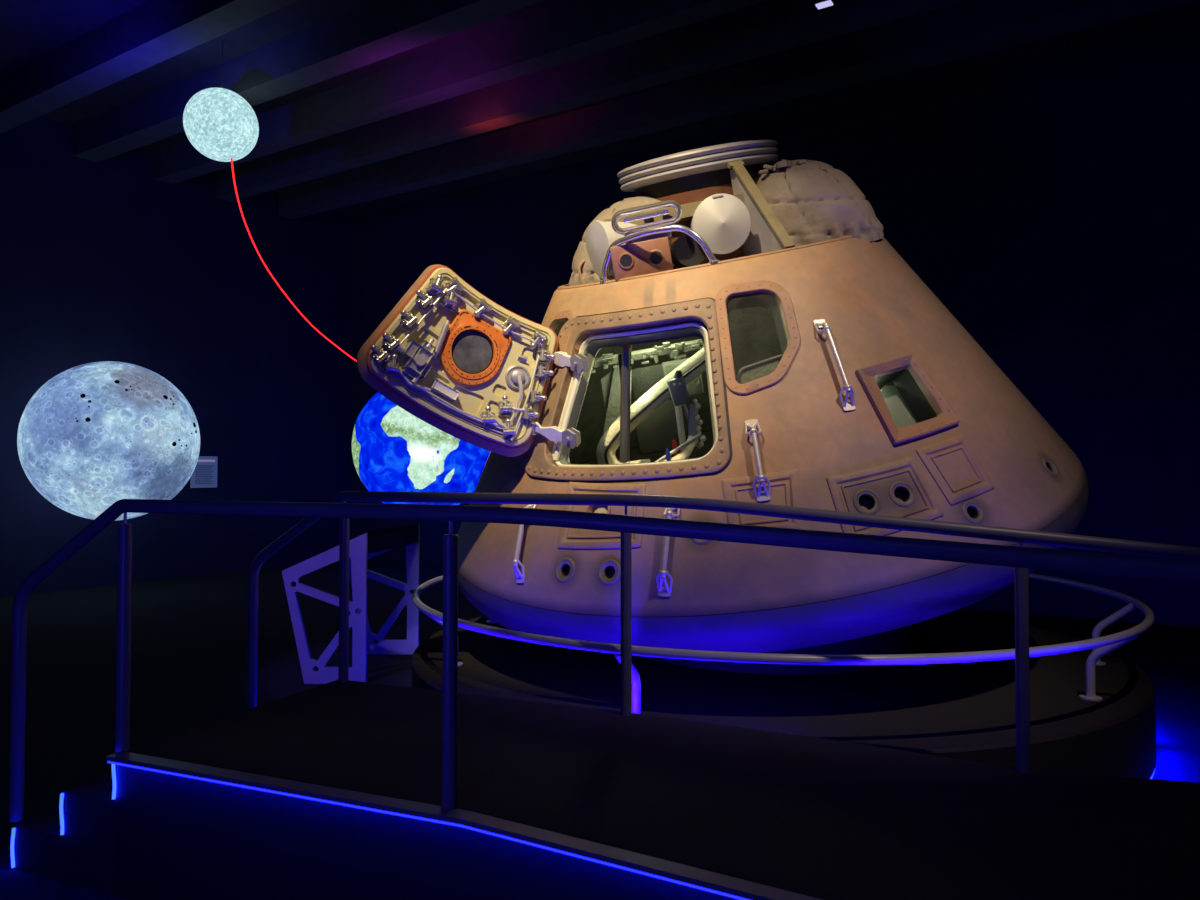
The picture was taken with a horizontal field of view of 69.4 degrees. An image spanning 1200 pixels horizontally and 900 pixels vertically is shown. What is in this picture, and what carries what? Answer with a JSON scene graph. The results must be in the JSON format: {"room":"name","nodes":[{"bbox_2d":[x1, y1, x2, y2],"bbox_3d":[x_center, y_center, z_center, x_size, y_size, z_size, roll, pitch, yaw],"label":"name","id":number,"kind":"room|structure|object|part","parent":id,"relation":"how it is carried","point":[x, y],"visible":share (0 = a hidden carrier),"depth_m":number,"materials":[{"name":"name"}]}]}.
{"room":"museum","nodes":[
{"label":"museum","id":0,"kind":"room"},
{"bbox_2d":[0,116,351,596],"bbox_3d":[-9.832,-1.305,6.734,0.200,6.000,20.000,-1,-2,33],"label":"wall","id":1,"kind":"structure","parent":0,"point":[106,260],"depth_m":12.47,"materials":[{"name":"paint"}]},
{"bbox_2d":[17,361,199,520],"bbox_3d":[-5.918,-0.108,10.536,1.934,1.930,1.930,0,-1,-10],"label":"globe","id":2,"kind":"object","parent":1,"relation":"attached to","point":[94,436],"visible":0.95,"depth_m":9.84,"materials":[{"name":"grey"}]},
{"bbox_2d":[190,456,216,487],"bbox_3d":[-5.818,0.323,12.743,0.018,0.460,0.420,-1,-2,33],"label":"info sign","id":3,"kind":"object","parent":1,"relation":"attached to","point":[204,475],"visible":0.92,"depth_m":12.75,"materials":[{"name":"white"}]},
{"bbox_2d":[0,560,1199,899],"bbox_3d":[-2.177,1.681,1.743,18.400,0.200,20.400,-1,-2,33],"label":"floor","id":4,"kind":"structure","parent":0,"point":[189,634],"depth_m":6.92,"materials":[{"name":"carpet"}]},
{"bbox_2d":[282,524,419,683],"bbox_3d":[-1.910,1.152,6.775,0.608,1.088,1.152,0,-1,10],"label":"frame","id":5,"kind":"object","parent":4,"relation":"on","point":[368,545],"visible":0.96,"depth_m":6.27,"materials":[{"name":"paint"}]},
{"bbox_3d":[-1.995,1.142,6.275,0.610,1.085,0.036,0,-1,0],"label":"frame","id":6,"kind":"part","parent":5,"relation":"part of","materials":[{"name":"paint"}]},
{"bbox_3d":[-1.825,1.165,7.275,0.610,1.085,0.036,0,-1,0],"label":"frame","id":7,"kind":"part","parent":5,"relation":"part of","materials":[{"name":"paint"}]},
{"bbox_2d":[10,680,1199,899],"bbox_3d":[0.509,1.356,3.151,5.286,0.514,1.824,-1,-1,22],"label":"platform","id":8,"kind":"object","parent":4,"relation":"on","point":[332,790],"visible":0.98,"depth_m":2.85,"materials":[{"name":"carpet"}]},
{"bbox_2d":[10,828,15,867],"bbox_3d":[-2.260,1.531,3.338,0.019,0.149,0.011,-1,-1,22],"label":"step light","id":9,"kind":"object","parent":8,"relation":"attached to","point":[13,859],"depth_m":3.33,"materials":[{"name":"blue plastic"}]},
{"bbox_2d":[59,793,63,834],"bbox_3d":[-2.011,1.360,3.239,0.019,0.151,0.011,-1,-1,23],"label":"step light","id":10,"kind":"object","parent":8,"relation":"attached to","point":[62,794],"depth_m":3.24,"materials":[{"name":"blue plastic"}]},
{"bbox_2d":[111,764,115,798],"bbox_3d":[-1.761,1.188,3.140,0.019,0.151,0.011,-1,-1,22],"label":"step light","id":11,"kind":"object","parent":8,"relation":"attached to","point":[113,765],"depth_m":3.14,"materials":[{"name":"blue plastic"}]},
{"bbox_3d":[0.773,1.356,3.066,4.732,0.510,1.782,-1,-1,22],"label":"panel","id":12,"kind":"part","parent":8,"relation":"part of","materials":[{"name":"black"}]},
{"bbox_2d":[9,499,1199,821],"bbox_3d":[0.072,0.795,2.441,5.151,1.263,0.050,-1,-1,22],"label":"handrail","id":13,"kind":"object","parent":8,"relation":"on","point":[1178,570],"visible":1,"depth_m":2.64,"materials":[{"name":"metal"}]},
{"bbox_3d":[-1.755,0.688,3.195,0.047,0.831,0.047,0,-1,0],"label":"post","id":14,"kind":"part","parent":13,"relation":"part of","materials":[{"name":"metal"}]},
{"bbox_3d":[-0.460,0.676,2.663,0.047,0.831,0.047,0,-1,0],"label":"post","id":15,"kind":"part","parent":13,"relation":"part of","materials":[{"name":"metal"}]},
{"bbox_2d":[247,491,1199,772],"bbox_3d":[0.670,0.818,3.533,5.283,1.267,0.233,0,-1,19],"label":"handrail","id":16,"kind":"object","parent":8,"relation":"on","point":[1021,589],"visible":0.81,"depth_m":3.57,"materials":[{"name":"metal"}]},
{"bbox_3d":[-1.250,0.710,4.235,0.047,0.835,0.047,0,-1,0],"label":"post","id":17,"kind":"part","parent":16,"relation":"part of","materials":[{"name":"metal"}]},
{"bbox_3d":[0.110,0.703,3.660,0.047,0.823,0.047,0,-1,0],"label":"post","id":18,"kind":"part","parent":16,"relation":"part of","materials":[{"name":"metal"}]},
{"bbox_3d":[1.538,0.773,3.158,0.047,0.786,0.047,0,-1,0],"label":"post","id":19,"kind":"part","parent":16,"relation":"part of","materials":[{"name":"metal"}]},
{"bbox_2d":[642,625,911,673],"bbox_3d":[1.053,0.875,5.788,1.906,0.796,1.882,0,-1,0],"label":"cradle","id":20,"kind":"object","parent":4,"relation":"on","point":[896,641],"visible":0.12,"depth_m":4.92,"materials":[{"name":"black metal"}]},
{"bbox_2d":[357,140,1088,655],"bbox_3d":[0.970,-0.418,5.710,3.881,2.946,3.779,0,-1,13],"label":"capsule","id":21,"kind":"object","parent":20,"relation":"on","point":[744,325],"visible":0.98,"depth_m":4.39,"materials":[{"name":"brown paint"}]},
{"bbox_3d":[-0.948,-0.357,4.415,0.181,0.119,0.021,1,-2,-31],"label":"latch rod","id":22,"kind":"part","parent":21,"relation":"part of","materials":[{"name":"metal"}]},
{"bbox_3d":[-0.937,-0.639,4.423,0.329,0.404,0.014,1,-2,-29],"label":"latch rod","id":23,"kind":"part","parent":21,"relation":"part of","materials":[{"name":"metal"}]},
{"bbox_3d":[-0.771,-0.263,4.487,0.581,0.305,0.041,1,-1,-23],"label":"latch rod","id":24,"kind":"part","parent":21,"relation":"part of","materials":[{"name":"metal"}]},
{"bbox_3d":[-0.731,-0.471,4.595,1.091,1.012,0.156,1,-1,-23],"label":"hatch door","id":25,"kind":"part","parent":21,"relation":"part of","materials":[{"name":"beige metal"}]},
{"bbox_3d":[-0.526,-0.148,4.571,0.129,0.106,0.023,0,-1,-13],"label":"latch rod","id":26,"kind":"part","parent":21,"relation":"part of","materials":[{"name":"metal"}]},
{"bbox_3d":[-0.542,-0.695,4.619,0.495,0.264,0.040,1,-1,-21],"label":"latch rod","id":27,"kind":"part","parent":21,"relation":"part of","materials":[{"name":"metal"}]},
{"bbox_3d":[-0.451,-0.232,4.601,0.136,0.059,0.024,0,-1,-13],"label":"latch rod","id":28,"kind":"part","parent":21,"relation":"part of","materials":[{"name":"metal"}]},
{"bbox_3d":[-0.458,-0.209,4.602,0.112,0.275,0.017,1,-1,-22],"label":"latch rod","id":29,"kind":"part","parent":21,"relation":"part of","materials":[{"name":"metal"}]},
{"bbox_3d":[-0.425,-0.331,4.620,0.038,0.134,0.024,-1,-2,30],"label":"crank handle","id":30,"kind":"part","parent":21,"relation":"part of","materials":[{"name":"metal"}]},
{"bbox_3d":[-0.397,-0.280,4.629,0.174,0.466,0.022,1,-2,-32],"label":"latch rod","id":31,"kind":"part","parent":21,"relation":"part of","materials":[{"name":"metal"}]},
{"bbox_3d":[-0.261,-0.086,4.582,0.218,0.092,0.056,-1,-2,36],"label":"hinge arm","id":32,"kind":"part","parent":21,"relation":"part of","materials":[{"name":"white paint"}]},
{"bbox_3d":[-0.236,-0.500,4.749,0.056,0.119,0.302,1,-2,-42],"label":"hinge arm","id":33,"kind":"part","parent":21,"relation":"part of","materials":[{"name":"white paint"}]},
{"bbox_3d":[-0.170,-0.195,4.637,0.180,0.512,0.036,1,-1,-28],"label":"hinge rod","id":34,"kind":"part","parent":21,"relation":"part of","materials":[{"name":"white paint"}]},
{"bbox_3d":[0.010,0.324,4.238,0.482,0.333,0.114,-1,-2,34],"label":"access panel","id":35,"kind":"part","parent":21,"relation":"part of","materials":[{"name":"brown metal"}]},
{"bbox_3d":[0.095,-0.290,5.267,0.155,0.460,0.030,-10,12,2],"label":"panel","id":36,"kind":"part","parent":21,"relation":"part of","materials":[{"name":"metal"}]},
{"bbox_3d":[0.093,-0.286,5.206,0.288,0.560,0.030,-10,12,2],"label":"stowage panel","id":37,"kind":"part","parent":21,"relation":"part of","materials":[{"name":"metal"}]},
{"bbox_2d":[586,220,652,277],"bbox_3d":[0.131,-1.150,4.913,0.376,0.368,0.320,1,-1,-22],"label":"canister","id":38,"kind":"object","parent":21,"relation":"on","point":[600,234],"depth_m":4.81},
{"bbox_3d":[0.325,-0.417,5.551,0.240,0.240,0.030,-10,12,2],"label":"equipment panel","id":39,"kind":"part","parent":21,"relation":"part of","materials":[{"name":"metal"}]},
{"bbox_3d":[0.352,-0.211,5.013,0.827,0.715,0.172,-10,12,2],"label":"padded couch arm","id":40,"kind":"part","parent":21,"relation":"part of"},
{"bbox_3d":[0.280,-1.037,4.545,0.661,0.233,0.144,-1,-1,28],"label":"chrome loop handle","id":41,"kind":"part","parent":21,"relation":"part of","materials":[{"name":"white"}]},
{"bbox_3d":[0.363,-0.146,5.283,0.300,0.320,0.040,-10,12,2],"label":"couch seat","id":42,"kind":"part","parent":21,"relation":"part of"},
{"bbox_3d":[0.387,0.034,4.913,0.029,0.086,0.028,-10,12,2],"label":"blue lever","id":43,"kind":"part","parent":21,"relation":"part of","materials":[{"name":"blue"}]},
{"bbox_3d":[0.419,-1.302,4.859,0.790,0.121,0.108,-10,12,2],"label":"shelf frame","id":44,"kind":"part","parent":21,"relation":"part of","materials":[{"name":"metal"}]},
{"bbox_3d":[0.427,-0.014,4.944,0.026,0.088,0.026,-10,12,2],"label":"red lever","id":45,"kind":"part","parent":21,"relation":"part of","materials":[{"name":"red plastic"}]},
{"bbox_3d":[0.381,0.033,4.934,0.376,0.249,0.019,0,-1,3],"label":"thin rod","id":46,"kind":"part","parent":21,"relation":"part of","materials":[{"name":"white metal"}]},
{"bbox_3d":[0.440,-0.426,4.893,0.054,0.048,0.056,-10,12,2],"label":"controller knob","id":47,"kind":"part","parent":21,"relation":"part of","materials":[{"name":"black paint"}]},
{"bbox_3d":[0.530,-0.455,5.502,0.200,0.200,0.012,-10,12,2],"label":"panel","id":48,"kind":"part","parent":21,"relation":"part of","materials":[{"name":"metal"}]},
{"bbox_3d":[0.530,-0.459,5.521,0.240,0.240,0.030,-10,12,2],"label":"equipment panel","id":49,"kind":"part","parent":21,"relation":"part of","materials":[{"name":"metal"}]},
{"bbox_3d":[0.455,-1.149,4.938,0.760,0.300,0.020,-10,12,2],"label":"plate","id":50,"kind":"part","parent":21,"relation":"part of","materials":[{"name":"metal"}]},
{"bbox_2d":[691,193,750,253],"bbox_3d":[0.650,-1.222,4.726,0.316,0.339,0.311,0,-1,0],"label":"cone","id":51,"kind":"object","parent":21,"relation":"on","point":[723,220],"depth_m":4.61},
{"bbox_2d":[737,358,780,383],"bbox_3d":[0.825,-0.367,4.259,0.301,0.217,0.085,0,-1,-2],"label":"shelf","id":52,"kind":"object","parent":21,"relation":"attached to","point":[754,371],"depth_m":4.28,"materials":[{"name":"metal"}]},
{"bbox_3d":[0.737,0.243,3.963,0.357,0.309,0.107,0,-1,7],"label":"access panel","id":53,"kind":"part","parent":21,"relation":"part of","materials":[{"name":"brown metal"}]},
{"bbox_3d":[1.307,0.228,3.956,0.524,0.401,0.141,0,-1,-11],"label":"access panel","id":54,"kind":"part","parent":21,"relation":"part of","materials":[{"name":"brown metal"}]},
{"bbox_3d":[1.679,0.090,4.093,0.372,0.338,0.142,1,-1,-25],"label":"access panel","id":55,"kind":"part","parent":21,"relation":"part of","materials":[{"name":"brown metal"}]},
{"bbox_2d":[412,573,1154,713],"bbox_3d":[1.030,1.079,5.727,4.442,0.387,4.442,0,-1,0],"label":"rail","id":56,"kind":"object","parent":4,"relation":"on","point":[1100,646],"visible":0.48,"depth_m":3.82,"materials":[{"name":"metal"}]},
{"bbox_3d":[1.030,0.906,5.731,4.442,0.041,4.442,0,-1,0],"label":"circular rail","id":57,"kind":"part","parent":56,"relation":"part of","materials":[{"name":"metal"}]},
{"bbox_2d":[412,612,1155,778],"bbox_3d":[1.030,1.472,5.718,4.440,0.400,4.440,0,-1,0],"label":"plinth","id":58,"kind":"object","parent":4,"relation":"on","point":[967,710],"visible":0.34,"depth_m":4.44,"materials":[{"name":"carpet"}]},
{"bbox_2d":[0,0,1199,214],"bbox_3d":[-2.177,-4.518,1.886,18.400,0.200,20.400,-1,-2,33],"label":"ceiling","id":59,"kind":"structure","parent":0,"point":[29,29],"depth_m":9.38,"materials":[{"name":"paint"}]},
{"bbox_2d":[0,0,297,133],"bbox_3d":[0.175,-4.133,5.537,17.900,0.400,0.300,-1,-2,33],"label":"ceiling beam","id":60,"kind":"structure","parent":59,"relation":"attached to","point":[152,32],"depth_m":8.61,"materials":[{"name":"paint"}]},
{"bbox_2d":[220,40,223,87],"bbox_3d":[-3.920,-3.990,8.994,0.034,0.528,0.036,0,-1,0],"label":"hanger","id":61,"kind":"object","parent":59,"relation":"hanging from","point":[221,85],"visible":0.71,"depth_m":8.99,"materials":[{"name":"paint"}]},
{"bbox_2d":[73,0,543,162],"bbox_3d":[0.797,-4.111,6.504,17.900,0.400,0.300,-1,-2,33],"label":"ceiling beam","id":62,"kind":"structure","parent":59,"relation":"attached to","point":[372,31],"depth_m":8.86,"materials":[{"name":"paint"}]},
{"bbox_2d":[155,0,765,183],"bbox_3d":[1.370,-4.091,7.396,17.900,0.400,0.250,-1,-2,33],"label":"ceiling beam","id":63,"kind":"structure","parent":59,"relation":"attached to","point":[583,28],"depth_m":9.08,"materials":[{"name":"paint"}]},
{"bbox_2d":[216,0,966,201],"bbox_3d":[1.879,-4.072,8.186,17.900,0.400,0.250,-1,-2,33],"label":"ceiling beam","id":64,"kind":"structure","parent":59,"relation":"attached to","point":[767,27],"depth_m":9.41,"materials":[{"name":"paint"}]},
{"bbox_2d":[279,0,1199,218],"bbox_3d":[2.474,-4.051,9.111,17.900,0.400,0.250,-1,-2,33],"label":"ceiling beam","id":65,"kind":"structure","parent":59,"relation":"attached to","point":[982,26],"depth_m":9.57,"materials":[{"name":"paint"}]},
{"bbox_2d":[813,0,834,9],"bbox_3d":[1.760,-3.896,6.812,0.150,0.816,0.100,-1,-2,33],"label":"ceiling lamp","id":66,"kind":"object","parent":59,"relation":"hanging from","point":[819,4],"visible":1,"depth_m":6.79,"materials":[{"name":"white plastic"}]},
{"bbox_2d":[350,18,1199,627],"bbox_3d":[3.285,-1.223,10.308,18.000,6.000,0.200,-1,-2,33],"label":"wall","id":67,"kind":"structure","parent":0,"point":[1050,202],"depth_m":9.28,"materials":[{"name":"paint"}]},
{"bbox_2d":[352,392,489,504],"bbox_3d":[-2.570,-0.060,12.605,2.000,2.000,2.000,0,-1,-18],"label":"globe","id":68,"kind":"object","parent":67,"relation":"attached to","point":[394,450],"visible":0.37,"depth_m":11.77,"materials":[{"name":"blue paint"}]},
{"bbox_2d":[231,158,356,361],"bbox_3d":[-3.489,-1.958,10.638,0.451,2.067,3.427,0,-1,18],"label":"arc","id":69,"kind":"object","parent":68,"relation":"on","point":[303,316],"visible":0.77,"depth_m":10.10},
{"bbox_2d":[183,88,258,161],"bbox_3d":[-3.920,-3.364,8.980,0.720,0.720,0.720,-1,-1,25],"label":"globe","id":70,"kind":"object","parent":69,"relation":"on","point":[219,123],"visible":1,"depth_m":8.74}
]}

